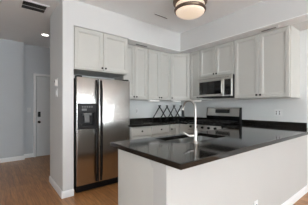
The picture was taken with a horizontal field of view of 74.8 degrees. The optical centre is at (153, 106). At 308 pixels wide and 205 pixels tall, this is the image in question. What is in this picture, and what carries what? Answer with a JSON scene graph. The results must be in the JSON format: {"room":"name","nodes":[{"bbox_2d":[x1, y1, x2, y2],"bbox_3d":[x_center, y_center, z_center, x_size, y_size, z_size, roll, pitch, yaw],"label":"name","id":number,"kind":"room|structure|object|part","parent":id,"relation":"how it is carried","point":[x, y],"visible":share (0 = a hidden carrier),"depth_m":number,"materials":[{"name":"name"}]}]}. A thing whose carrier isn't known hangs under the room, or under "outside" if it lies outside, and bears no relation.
{"room":"kitchen","nodes":[
{"label":"kitchen","id":0,"kind":"room"},
{"bbox_2d":[0,39,23,157],"bbox_3d":[-4.031,-0.129,4.155,2.240,2.740,0.340,0,0,-38],"label":"wall","id":1,"kind":"structure","parent":0,"point":[11,52],"depth_m":4.57,"materials":[{"name":"grey paint"}]},
{"bbox_2d":[0,153,32,162],"bbox_3d":[-3.884,1.193,4.134,2.445,0.094,0.156,0,0,-38],"label":"baseboard","id":2,"kind":"structure","parent":1,"relation":"attached to","point":[9,159],"depth_m":4.61,"materials":[{"name":"white wood"}]},
{"bbox_2d":[24,44,49,156],"bbox_3d":[-1.934,-0.129,5.905,3.222,2.740,0.200,0,0,-38],"label":"wall","id":3,"kind":"structure","parent":0,"point":[36,59],"depth_m":4.92,"materials":[{"name":"grey paint"}]},
{"bbox_2d":[33,73,49,156],"bbox_3d":[-2.576,0.215,5.201,0.930,2.052,0.108,0,0,-38],"label":"door","id":4,"kind":"structure","parent":3,"relation":"in","point":[41,85],"depth_m":5.04,"materials":[{"name":"grey paint"}]},
{"bbox_2d":[50,0,73,190],"bbox_3d":[-1.425,-0.129,3.077,0.144,2.740,0.790,0,0,-38],"label":"wall","id":5,"kind":"structure","parent":0,"point":[62,17],"depth_m":2.80,"materials":[{"name":"white paint"}]},
{"bbox_2d":[54,78,57,86],"bbox_3d":[-1.454,-0.354,2.972,0.030,0.120,0.135,0,0,-38],"label":"thermostat","id":6,"kind":"object","parent":5,"relation":"attached to","point":[56,79],"visible":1,"depth_m":2.94,"materials":[{"name":"white plastic"}]},
{"bbox_2d":[49,176,73,198],"bbox_3d":[-1.426,1.193,3.066,0.160,0.094,0.806,0,0,-38],"label":"baseboard","id":7,"kind":"structure","parent":5,"relation":"attached to","point":[68,193],"depth_m":2.79,"materials":[{"name":"white wood"}]},
{"bbox_2d":[74,75,180,117],"bbox_3d":[-0.472,-0.129,4.202,2.746,2.740,0.210,0,0,-38],"label":"wall","id":8,"kind":"structure","parent":0,"point":[146,109],"depth_m":4.38,"materials":[{"name":"grey paint"}]},
{"bbox_2d":[74,26,127,77],"bbox_3d":[-0.945,-0.836,3.302,0.884,0.604,0.610,0,0,-38],"label":"upper cabinet","id":9,"kind":"object","parent":8,"relation":"attached to","point":[96,54],"visible":0.94,"depth_m":3.07,"materials":[{"name":"beige paint"}]},
{"bbox_3d":[-0.951,-0.835,2.961,0.431,0.578,0.020,0,0,-38],"label":"door","id":10,"kind":"part","parent":9,"relation":"part of","materials":[{"name":"beige paint"}]},
{"bbox_3d":[-0.610,-0.835,3.231,0.427,0.578,0.020,0,0,-38],"label":"door","id":11,"kind":"part","parent":9,"relation":"part of","materials":[{"name":"beige paint"}]},
{"bbox_2d":[128,13,307,53],"bbox_3d":[0.757,-1.133,3.042,1.453,0.012,2.428,0,0,-38],"label":"trim","id":12,"kind":"structure","parent":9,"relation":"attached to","point":[301,18],"depth_m":3.37,"materials":[{"name":"white wood"}]},
{"bbox_2d":[114,44,146,99],"bbox_3d":[-0.428,-0.634,3.858,0.540,1.007,0.380,0,0,-38],"label":"upper cabinet","id":13,"kind":"object","parent":8,"relation":"attached to","point":[137,56],"visible":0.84,"depth_m":3.76,"materials":[{"name":"beige paint"}]},
{"bbox_3d":[-0.451,-0.633,3.650,0.230,0.981,0.020,0,0,-38],"label":"door","id":14,"kind":"part","parent":13,"relation":"part of","materials":[{"name":"beige paint"}]},
{"bbox_3d":[-0.245,-0.633,3.813,0.284,0.981,0.020,0,0,-38],"label":"door","id":15,"kind":"part","parent":13,"relation":"part of","materials":[{"name":"beige paint"}]},
{"bbox_2d":[147,48,170,100],"bbox_3d":[0.025,-0.634,4.217,0.613,1.007,0.380,0,0,-38],"label":"upper cabinet","id":16,"kind":"object","parent":8,"relation":"attached to","point":[158,62],"visible":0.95,"depth_m":4.07,"materials":[{"name":"beige paint"}]},
{"bbox_3d":[0.000,-0.633,4.007,0.291,0.981,0.020,0,0,-38],"label":"door","id":17,"kind":"part","parent":16,"relation":"part of","materials":[{"name":"beige paint"}]},
{"bbox_3d":[0.234,-0.633,4.193,0.295,0.981,0.020,0,0,-38],"label":"door","id":18,"kind":"part","parent":16,"relation":"part of","materials":[{"name":"beige paint"}]},
{"bbox_2d":[130,116,205,121],"bbox_3d":[0.215,0.274,4.084,1.809,0.070,0.823,0,0,-38],"label":"backsplash","id":19,"kind":"structure","parent":8,"relation":"attached to","point":[177,117],"depth_m":4.46,"materials":[{"name":"black stone"}]},
{"bbox_2d":[169,53,189,100],"bbox_3d":[0.596,-0.634,4.513,0.680,1.007,0.625,0,0,-38],"label":"upper cabinet","id":20,"kind":"object","parent":8,"relation":"attached to","point":[180,62],"visible":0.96,"depth_m":4.27,"materials":[{"name":"beige paint"}]},
{"bbox_2d":[0,0,264,47],"bbox_3d":[1.242,-1.549,0.525,6.300,0.100,12.580,0,0,-38],"label":"ceiling","id":21,"kind":"structure","parent":0,"point":[17,24],"depth_m":3.28,"materials":[{"name":"white paint"}]},
{"bbox_2d":[19,0,49,14],"bbox_3d":[-1.801,-1.493,3.022,0.360,0.010,0.325,0,0,-38],"label":"ceiling vent","id":22,"kind":"object","parent":21,"relation":"in","point":[24,4],"visible":1,"depth_m":3.01,"materials":[{"name":"white metal"}]},
{"bbox_2d":[153,13,167,18],"bbox_3d":[0.117,-1.494,3.331,0.290,0.009,0.047,0,0,-38],"label":"ceiling vent","id":23,"kind":"object","parent":21,"relation":"in","point":[158,15],"visible":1,"depth_m":3.33,"materials":[{"name":"grey plastic"}]},
{"bbox_2d":[173,0,206,18],"bbox_3d":[0.505,-1.383,2.824,0.476,0.230,0.476,0,0,-38],"label":"ceiling light","id":24,"kind":"object","parent":21,"relation":"attached to","point":[184,9],"visible":1,"depth_m":2.71,"materials":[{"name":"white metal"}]},
{"bbox_3d":[0.505,-1.298,2.824,0.400,0.060,0.400,0,0,-38],"label":"lamp shade","id":25,"kind":"part","parent":24,"relation":"part of","materials":[{"name":"white glass"}]},
{"bbox_2d":[0,155,307,204],"bbox_3d":[1.242,1.291,0.525,6.300,0.100,12.580,0,0,-38],"label":"floor","id":26,"kind":"structure","parent":0,"point":[26,181],"depth_m":2.98,"materials":[{"name":"brown wood"}]},
{"bbox_2d":[74,75,129,192],"bbox_3d":[-0.904,0.396,3.306,0.878,1.689,0.598,0,0,-38],"label":"refrigerator","id":27,"kind":"object","parent":26,"relation":"on","point":[101,106],"visible":0.91,"depth_m":3.03,"materials":[{"name":"silver metal"}]},
{"bbox_3d":[-0.989,0.354,2.964,0.321,1.563,0.070,0,0,-38],"label":"door","id":28,"kind":"part","parent":27,"relation":"part of","materials":[{"name":"silver metal"}]},
{"bbox_3d":[-0.850,0.358,3.000,0.026,1.515,0.050,0,0,-38],"label":"handle","id":29,"kind":"part","parent":27,"relation":"part of","materials":[{"name":"black plastic"}]},
{"bbox_3d":[-0.794,0.358,3.044,0.026,1.515,0.050,0,0,-38],"label":"handle","id":30,"kind":"part","parent":27,"relation":"part of","materials":[{"name":"black plastic"}]},
{"bbox_3d":[-0.641,0.354,3.240,0.547,1.563,0.070,0,0,-38],"label":"door","id":31,"kind":"part","parent":27,"relation":"part of","materials":[{"name":"silver metal"}]},
{"bbox_2d":[130,126,150,139],"bbox_3d":[-0.389,0.796,3.732,0.425,0.887,0.626,0,0,-38],"label":"base cabinet","id":32,"kind":"object","parent":26,"relation":"on","point":[145,131],"visible":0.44,"depth_m":3.50,"materials":[{"name":"beige paint"}]},
{"bbox_3d":[-0.220,0.435,3.519,0.409,0.141,0.020,0,0,-38],"label":"drawer","id":33,"kind":"part","parent":32,"relation":"part of","materials":[{"name":"beige paint"}]},
{"bbox_3d":[-0.220,0.821,3.519,0.409,0.610,0.020,0,0,-38],"label":"door","id":34,"kind":"part","parent":32,"relation":"part of","materials":[{"name":"beige paint"}]},
{"bbox_2d":[151,125,168,140],"bbox_3d":[-0.044,0.796,4.006,0.453,0.887,0.626,0,0,-38],"label":"base cabinet","id":35,"kind":"object","parent":26,"relation":"on","point":[158,130],"visible":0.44,"depth_m":3.77,"materials":[{"name":"beige paint"}]},
{"bbox_3d":[0.125,0.435,3.793,0.437,0.141,0.020,0,0,-38],"label":"drawer","id":36,"kind":"part","parent":35,"relation":"part of","materials":[{"name":"beige paint"}]},
{"bbox_3d":[0.125,0.821,3.793,0.437,0.610,0.020,0,0,-38],"label":"door","id":37,"kind":"part","parent":35,"relation":"part of","materials":[{"name":"beige paint"}]},
{"bbox_2d":[118,136,211,204],"bbox_3d":[0.647,0.796,2.209,2.082,0.887,0.556,0,0,-38],"label":"base cabinet","id":38,"kind":"object","parent":26,"relation":"on","point":[135,172],"visible":0.02,"depth_m":1.54,"materials":[{"name":"beige paint"}]},
{"bbox_2d":[110,119,307,169],"bbox_3d":[0.893,0.292,2.413,2.821,0.106,1.149,0,0,-38],"label":"countertop","id":39,"kind":"structure","parent":38,"relation":"on","point":[248,135],"depth_m":1.69,"materials":[{"name":"black stone"}]},
{"bbox_2d":[181,99,198,143],"bbox_3d":[0.313,0.122,1.769,0.133,0.372,0.172,0,0,2],"label":"faucet","id":40,"kind":"object","parent":39,"relation":"on","point":[194,135],"visible":1,"depth_m":1.70,"materials":[{"name":"silver metal"}]},
{"bbox_3d":[0.308,0.068,1.774,0.019,0.263,0.179,0,0,-33],"label":"spout","id":41,"kind":"part","parent":40,"relation":"part of","materials":[{"name":"silver metal"}]},
{"bbox_2d":[168,136,213,143],"bbox_3d":[0.388,0.436,2.023,0.678,0.180,0.350,0,0,-38],"label":"sink","id":42,"kind":"object","parent":39,"relation":"in","point":[199,138],"visible":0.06,"depth_m":2.15,"materials":[{"name":"silver metal"}]},
{"bbox_3d":[0.265,0.436,1.926,0.365,0.180,0.350,0,0,-38],"label":"bowl","id":43,"kind":"part","parent":42,"relation":"part of","materials":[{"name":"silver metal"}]},
{"bbox_3d":[0.534,0.436,2.139,0.305,0.180,0.350,0,0,-38],"label":"bowl","id":44,"kind":"part","parent":42,"relation":"part of","materials":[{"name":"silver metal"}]},
{"bbox_2d":[169,124,187,139],"bbox_3d":[0.561,0.796,4.358,0.928,0.887,0.824,0,0,-38],"label":"base cabinet","id":45,"kind":"object","parent":26,"relation":"on","point":[174,129],"visible":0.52,"depth_m":4.01,"materials":[{"name":"beige paint"}]},
{"bbox_2d":[130,116,205,126],"bbox_3d":[0.215,0.292,4.084,1.809,0.106,0.823,0,0,-38],"label":"countertop","id":46,"kind":"structure","parent":45,"relation":"on","point":[134,122],"depth_m":4.17,"materials":[{"name":"black stone"}]},
{"bbox_2d":[149,105,183,120],"bbox_3d":[0.296,0.138,4.515,0.928,0.342,0.150,0,0,-38],"label":"wine rack","id":47,"kind":"object","parent":46,"relation":"on","point":[158,105],"visible":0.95,"depth_m":4.52,"materials":[{"name":"black metal"}]},
{"bbox_3d":[0.411,0.746,4.019,0.255,0.761,0.020,0,0,-38],"label":"door","id":48,"kind":"part","parent":45,"relation":"part of","materials":[{"name":"beige paint"}]},
{"bbox_2d":[187,107,241,137],"bbox_3d":[1.111,0.629,3.793,0.747,1.221,0.737,0,0,-38],"label":"range","id":49,"kind":"object","parent":26,"relation":"on","point":[215,117],"visible":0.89,"depth_m":3.80,"materials":[{"name":"silver metal"}]},
{"bbox_3d":[0.877,0.386,3.608,0.033,0.110,0.737,0,0,-38],"label":"panel","id":50,"kind":"part","parent":49,"relation":"part of","materials":[{"name":"silver metal"}]},
{"bbox_2d":[187,119,239,126],"bbox_3d":[1.108,0.296,3.791,0.604,0.068,0.737,0,0,-38],"label":"cooktop","id":51,"kind":"object","parent":49,"relation":"in","point":[202,122],"depth_m":3.68,"materials":[{"name":"glass"}]},
{"bbox_3d":[1.353,0.088,3.984,0.011,0.075,0.315,0,0,-38],"label":"clock panel","id":52,"kind":"part","parent":49,"relation":"part of","materials":[{"name":"black glass"}]},
{"bbox_3d":[1.345,0.245,3.978,0.002,0.125,0.705,0,0,-38],"label":"panel","id":53,"kind":"part","parent":49,"relation":"part of","materials":[{"name":"black glass"}]},
{"bbox_2d":[74,0,307,50],"bbox_3d":[0.457,-1.319,3.029,2.746,0.359,2.782,0,0,-38],"label":"wall","id":54,"kind":"structure","parent":0,"point":[266,12],"depth_m":3.17,"materials":[{"name":"white paint"}]},
{"bbox_2d":[200,41,234,77],"bbox_3d":[1.282,-0.849,3.850,0.428,0.579,0.738,0,0,-38],"label":"upper cabinet","id":55,"kind":"object","parent":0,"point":[218,60],"visible":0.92,"depth_m":3.69,"materials":[{"name":"beige paint"}]},
{"bbox_3d":[1.035,-0.848,3.883,0.020,0.553,0.358,0,0,-38],"label":"door","id":56,"kind":"part","parent":55,"relation":"part of","materials":[{"name":"beige paint"}]},
{"bbox_2d":[198,74,234,98],"bbox_3d":[1.251,-0.360,3.822,0.509,0.390,0.738,0,0,-38],"label":"microwave","id":57,"kind":"object","parent":55,"relation":"attached to","point":[222,86],"visible":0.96,"depth_m":3.65,"materials":[{"name":"grey metal"}]},
{"bbox_3d":[1.054,-0.337,3.765,0.029,0.308,0.582,0,0,-38],"label":"door","id":58,"kind":"part","parent":57,"relation":"part of","materials":[{"name":"black glass"}]},
{"bbox_3d":[1.284,-0.337,3.475,0.029,0.308,0.154,0,0,-38],"label":"control panel","id":59,"kind":"part","parent":57,"relation":"part of","materials":[{"name":"silver metal"}]},
{"bbox_3d":[1.259,-0.848,3.599,0.020,0.553,0.354,0,0,-38],"label":"door","id":60,"kind":"part","parent":55,"relation":"part of","materials":[{"name":"beige paint"}]},
{"bbox_2d":[153,135,306,204],"bbox_3d":[1.128,0.793,2.150,2.786,0.895,0.130,0,0,-38],"label":"wall","id":61,"kind":"structure","parent":0,"point":[271,174],"depth_m":1.79,"materials":[{"name":"white paint"}]},
{"bbox_2d":[150,160,173,172],"bbox_3d":[1.118,0.374,2.153,2.798,0.056,0.170,0,0,-38],"label":"trim","id":62,"kind":"structure","parent":61,"relation":"attached to","point":[164,168],"depth_m":1.26,"materials":[{"name":"white paint"}]},
{"bbox_2d":[281,184,307,204],"bbox_3d":[1.396,1.193,2.352,3.490,0.094,0.146,0,0,-38],"label":"baseboard","id":63,"kind":"structure","parent":61,"relation":"attached to","point":[304,190],"depth_m":2.65,"materials":[{"name":"white wood"}]},
{"bbox_2d":[181,29,307,183],"bbox_3d":[1.728,-0.129,4.311,0.838,2.740,2.772,0,0,-38],"label":"wall","id":64,"kind":"structure","parent":0,"point":[293,109],"depth_m":3.31,"materials":[{"name":"grey paint"}]},
{"bbox_2d":[190,50,210,100],"bbox_3d":[0.970,-0.634,4.245,0.428,1.007,0.266,0,0,-38],"label":"upper cabinet","id":65,"kind":"object","parent":64,"relation":"attached to","point":[194,56],"visible":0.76,"depth_m":4.14,"materials":[{"name":"beige paint"}]},
{"bbox_3d":[0.833,-0.633,4.138,0.020,0.981,0.244,0,0,-38],"label":"door","id":66,"kind":"part","parent":65,"relation":"part of","materials":[{"name":"beige paint"}]},
{"bbox_2d":[235,25,299,98],"bbox_3d":[1.773,-0.634,3.230,0.428,1.007,0.838,0,0,-38],"label":"upper cabinet","id":67,"kind":"object","parent":64,"relation":"attached to","point":[267,64],"visible":0.97,"depth_m":3.02,"materials":[{"name":"beige paint"}]},
{"bbox_3d":[1.506,-0.633,3.287,0.020,0.981,0.402,0,0,-38],"label":"door","id":68,"kind":"part","parent":67,"relation":"part of","materials":[{"name":"beige paint"}]},
{"bbox_3d":[1.762,-0.633,2.964,0.020,0.981,0.410,0,0,-38],"label":"door","id":69,"kind":"part","parent":67,"relation":"part of","materials":[{"name":"beige paint"}]},
{"bbox_2d":[242,119,306,127],"bbox_3d":[1.941,0.274,3.346,0.019,0.070,0.987,0,0,-38],"label":"backsplash","id":70,"kind":"structure","parent":64,"relation":"attached to","point":[277,123],"depth_m":3.27,"materials":[{"name":"black stone"}]},
{"bbox_2d":[274,109,281,115],"bbox_3d":[2.013,0.101,3.266,0.010,0.115,0.115,0,0,-38],"label":"outlet","id":71,"kind":"object","parent":64,"relation":"attached to","point":[277,112],"visible":1,"depth_m":3.27,"materials":[{"name":"white plastic"}]}
]}

